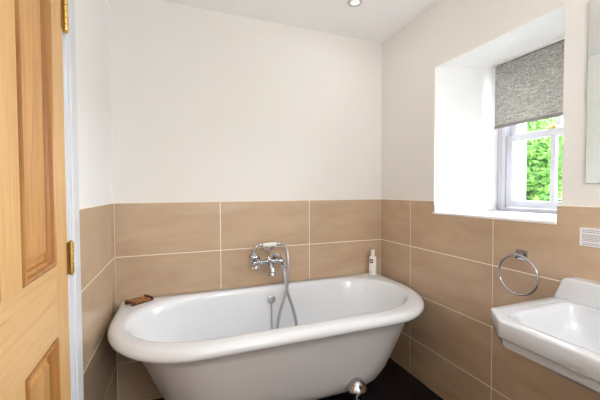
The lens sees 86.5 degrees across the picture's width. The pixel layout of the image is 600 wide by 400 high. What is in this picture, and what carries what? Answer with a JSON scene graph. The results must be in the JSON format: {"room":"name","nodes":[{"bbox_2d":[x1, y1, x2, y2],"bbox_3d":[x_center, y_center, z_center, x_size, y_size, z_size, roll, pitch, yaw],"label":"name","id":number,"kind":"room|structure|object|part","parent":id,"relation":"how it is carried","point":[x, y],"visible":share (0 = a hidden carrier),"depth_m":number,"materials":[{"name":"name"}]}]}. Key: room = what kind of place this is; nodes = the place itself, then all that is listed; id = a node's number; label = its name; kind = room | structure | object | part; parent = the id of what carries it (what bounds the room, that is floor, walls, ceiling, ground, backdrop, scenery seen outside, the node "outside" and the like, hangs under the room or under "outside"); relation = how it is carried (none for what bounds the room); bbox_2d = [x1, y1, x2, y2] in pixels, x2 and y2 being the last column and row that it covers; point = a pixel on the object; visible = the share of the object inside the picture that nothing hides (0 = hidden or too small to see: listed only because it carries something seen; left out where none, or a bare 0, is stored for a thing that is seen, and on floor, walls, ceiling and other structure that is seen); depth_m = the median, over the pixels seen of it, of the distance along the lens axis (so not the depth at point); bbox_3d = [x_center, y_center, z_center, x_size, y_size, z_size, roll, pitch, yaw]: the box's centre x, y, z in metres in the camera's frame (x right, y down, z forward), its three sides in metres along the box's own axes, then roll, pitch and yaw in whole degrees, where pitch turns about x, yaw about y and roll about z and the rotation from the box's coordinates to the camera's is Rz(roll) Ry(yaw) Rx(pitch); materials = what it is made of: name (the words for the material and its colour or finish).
{"room":"bathroom","nodes":[
{"label":"bathroom","id":0,"kind":"room"},
{"bbox_2d":[74,0,116,399],"bbox_3d":[-0.563,0.049,0.346,0.138,2.409,3.008,-1,2,-21],"label":"wall","id":1,"kind":"structure","parent":0,"point":[96,207],"depth_m":1.40,"materials":[{"name":"paint"}]},
{"bbox_2d":[0,0,74,399],"bbox_3d":[-0.595,0.194,0.651,0.054,1.987,0.825,-1,2,-23],"label":"door","id":2,"kind":"structure","parent":1,"relation":"in","point":[37,258],"depth_m":0.76,"materials":[{"name":"brown wood"}]},
{"bbox_3d":[-0.593,0.195,0.628,0.040,1.987,0.560,-1,2,-23],"label":"rail","id":3,"kind":"part","parent":2,"relation":"part of","materials":[{"name":"brown wood"}]},
{"bbox_3d":[-0.658,-0.252,0.769,0.023,0.880,0.228,-1,2,-23],"label":"panel","id":4,"kind":"part","parent":2,"relation":"part of","materials":[{"name":"brown wood"}]},
{"bbox_3d":[-0.648,-0.253,0.774,0.026,0.880,0.228,-1,2,-23],"label":"panel moulding","id":5,"kind":"part","parent":2,"relation":"part of","materials":[{"name":"brown wood"}]},
{"bbox_3d":[-0.654,0.690,0.795,0.023,0.605,0.228,-1,2,-23],"label":"panel","id":6,"kind":"part","parent":2,"relation":"part of","materials":[{"name":"brown wood"}]},
{"bbox_3d":[-0.643,0.690,0.799,0.026,0.605,0.228,-1,2,-23],"label":"panel moulding","id":7,"kind":"part","parent":2,"relation":"part of","materials":[{"name":"brown wood"}]},
{"bbox_2d":[62,0,83,399],"bbox_3d":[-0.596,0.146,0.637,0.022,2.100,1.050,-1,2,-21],"label":"trim","id":8,"kind":"structure","parent":1,"relation":"attached to","point":[69,45],"depth_m":1.05,"materials":[{"name":"white paint"}]},
{"bbox_2d":[108,0,381,399],"bbox_3d":[-0.237,-0.002,2.156,2.164,2.409,0.158,-1,2,-21],"label":"wall","id":9,"kind":"structure","parent":0,"point":[231,135],"depth_m":2.00,"materials":[{"name":"paint"}]},
{"bbox_2d":[250,246,286,275],"bbox_3d":[-0.192,0.374,2.007,0.238,0.180,0.169,-1,2,-21],"label":"mixer tap","id":10,"kind":"object","parent":9,"relation":"attached to","point":[276,258],"visible":0.94,"depth_m":2.00,"materials":[{"name":"silver metal"}]},
{"bbox_3d":[-0.275,0.411,1.966,0.053,0.053,0.056,-1,2,-21],"label":"cross handle","id":11,"kind":"part","parent":10,"relation":"part of","materials":[{"name":"silver metal"}]},
{"bbox_3d":[-0.179,0.421,1.975,0.050,0.087,0.097,-1,2,-21],"label":"spout","id":12,"kind":"part","parent":10,"relation":"part of","materials":[{"name":"silver metal"}]},
{"bbox_2d":[249,242,297,328],"bbox_3d":[-0.166,0.586,1.992,0.294,0.637,0.123,-1,2,-17],"label":"handset","id":13,"kind":"object","parent":10,"relation":"on","point":[253,255],"visible":0.8,"depth_m":1.99,"materials":[{"name":"silver metal"}]},
{"bbox_2d":[152,357,443,399],"bbox_3d":[0.347,1.220,0.725,2.200,0.060,3.310,-1,2,-21],"label":"floor","id":14,"kind":"structure","parent":0,"point":[393,382],"depth_m":1.95,"materials":[{"name":"tile"}]},
{"bbox_2d":[107,273,423,399],"bbox_3d":[-0.083,0.861,1.746,1.690,0.606,0.754,-1,2,-21],"label":"bathtub","id":15,"kind":"object","parent":14,"relation":"on","point":[218,344],"visible":0.99,"depth_m":1.54,"materials":[{"name":"white ceramic"}]},
{"bbox_2d":[125,294,153,306],"bbox_3d":[-0.882,0.550,1.751,0.072,0.021,0.124,1,2,31],"label":"soap dish","id":16,"kind":"object","parent":15,"relation":"on","point":[146,298],"visible":1,"depth_m":1.74,"materials":[{"name":"brown wood"}]},
{"bbox_3d":[-0.176,0.785,2.000,0.008,0.302,0.019,-1,2,-21],"label":"plug chain","id":17,"kind":"part","parent":15,"relation":"part of","materials":[{"name":"silver metal"}]},
{"bbox_2d":[369,249,375,274],"bbox_3d":[0.524,0.448,2.304,0.053,0.183,0.052,-2,2,-41],"label":"pump bottle","id":18,"kind":"object","parent":15,"relation":"on","point":[372,259],"visible":1,"depth_m":2.28,"materials":[{"name":"white plastic"}]},
{"bbox_2d":[159,0,439,42],"bbox_3d":[0.337,-1.158,0.660,2.200,0.080,3.310,-1,2,-21],"label":"ceiling","id":19,"kind":"structure","parent":0,"point":[372,20],"depth_m":1.96,"materials":[{"name":"paint"}]},
{"bbox_2d":[348,0,361,6],"bbox_3d":[0.319,-1.147,1.854,0.084,0.006,0.084,-1,2,-21],"label":"recessed light","id":20,"kind":"object","parent":19,"relation":"in","point":[353,3],"visible":1,"depth_m":1.86,"materials":[{"name":"silver metal"}]},
{"bbox_2d":[381,0,599,399],"bbox_3d":[1.422,0.017,1.207,0.674,3.509,4.000,-1,2,-21],"label":"wall","id":21,"kind":"structure","parent":0,"point":[439,138],"depth_m":1.80,"materials":[{"name":"tile"}]},
{"bbox_2d":[433,116,562,224],"bbox_3d":[1.173,-0.372,1.669,0.560,0.920,0.690,-1,2,-21],"label":"window","id":22,"kind":"structure","parent":21,"relation":"in","point":[508,208],"depth_m":1.88,"materials":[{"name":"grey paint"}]},
{"bbox_3d":[1.128,0.082,1.664,0.460,0.014,0.688,-1,2,-21],"label":"sill","id":23,"kind":"part","parent":22,"relation":"part of","materials":[{"name":"paint"}]},
{"bbox_3d":[1.399,-0.381,1.727,0.096,0.908,0.637,-1,2,-21],"label":"frame","id":24,"kind":"part","parent":22,"relation":"part of","materials":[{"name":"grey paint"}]},
{"bbox_3d":[1.379,-0.169,1.732,0.030,0.437,0.520,-1,2,-21],"label":"sash","id":25,"kind":"part","parent":22,"relation":"part of","materials":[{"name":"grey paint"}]},
{"bbox_3d":[1.412,-0.562,1.735,0.036,0.418,0.520,-1,2,-21],"label":"sash","id":26,"kind":"part","parent":22,"relation":"part of","materials":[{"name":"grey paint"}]},
{"bbox_2d":[498,249,538,295],"bbox_3d":[0.966,0.319,1.405,0.046,0.199,0.181,-1,2,-21],"label":"towel ring","id":27,"kind":"object","parent":21,"relation":"attached to","point":[520,254],"visible":1,"depth_m":1.40,"materials":[{"name":"silver metal"}]},
{"bbox_3d":[0.981,0.243,1.413,0.008,0.048,0.048,-1,2,-21],"label":"mounting plate","id":28,"kind":"part","parent":27,"relation":"part of","materials":[{"name":"silver metal"}]},
{"bbox_2d":[493,36,563,128],"bbox_3d":[1.318,-0.629,1.690,0.056,0.400,0.628,-1,2,-21],"label":"roller blind","id":29,"kind":"object","parent":21,"relation":"attached to","point":[529,85],"visible":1,"depth_m":1.76,"materials":[{"name":"grey fabric"}]},
{"bbox_3d":[1.317,-0.820,1.686,0.056,0.020,0.607,-1,2,-21],"label":"head rail","id":30,"kind":"part","parent":29,"relation":"part of","materials":[{"name":"white plastic"}]},
{"bbox_2d":[490,277,599,394],"bbox_3d":[0.926,0.422,0.905,0.480,0.240,0.588,-1,2,-21],"label":"washbasin","id":31,"kind":"object","parent":21,"relation":"attached to","point":[560,333],"visible":1,"depth_m":1.08,"materials":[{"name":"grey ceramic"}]},
{"bbox_2d":[579,227,599,247],"bbox_3d":[1.084,0.139,1.151,0.002,0.068,0.128,-1,2,-21],"label":"card","id":32,"kind":"object","parent":21,"relation":"attached to","point":[590,237],"visible":1,"depth_m":1.18,"materials":[{"name":"grey"}]},
{"bbox_2d":[585,0,599,182],"bbox_3d":[1.181,-0.389,0.890,0.007,0.668,0.631,-1,2,-21],"label":"wall mirror","id":33,"kind":"object","parent":21,"relation":"attached to","point":[593,84],"visible":1,"depth_m":1.17,"materials":[{"name":"grey mirror"}]},
{"label":"outside","id":34,"kind":"structure","parent":0,"visible":0},
{"label":"ground","id":35,"kind":"structure","parent":34,"visible":0},
{"bbox_2d":[526,118,561,199],"bbox_3d":[5.874,-1.040,7.945,3.587,5.226,4.618,-1,2,-14],"label":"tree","id":36,"kind":"object","parent":35,"relation":"on","point":[552,119],"visible":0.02,"depth_m":6.94,"materials":[{"name":"green plant"}]},
{"bbox_2d":[526,117,562,200],"bbox_3d":[3.513,0.180,5.182,1.884,2.983,2.577,1,2,36],"label":"shrub","id":37,"kind":"object","parent":35,"relation":"on","point":[538,151],"visible":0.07,"depth_m":4.41,"materials":[{"name":"green plant"}]}
]}

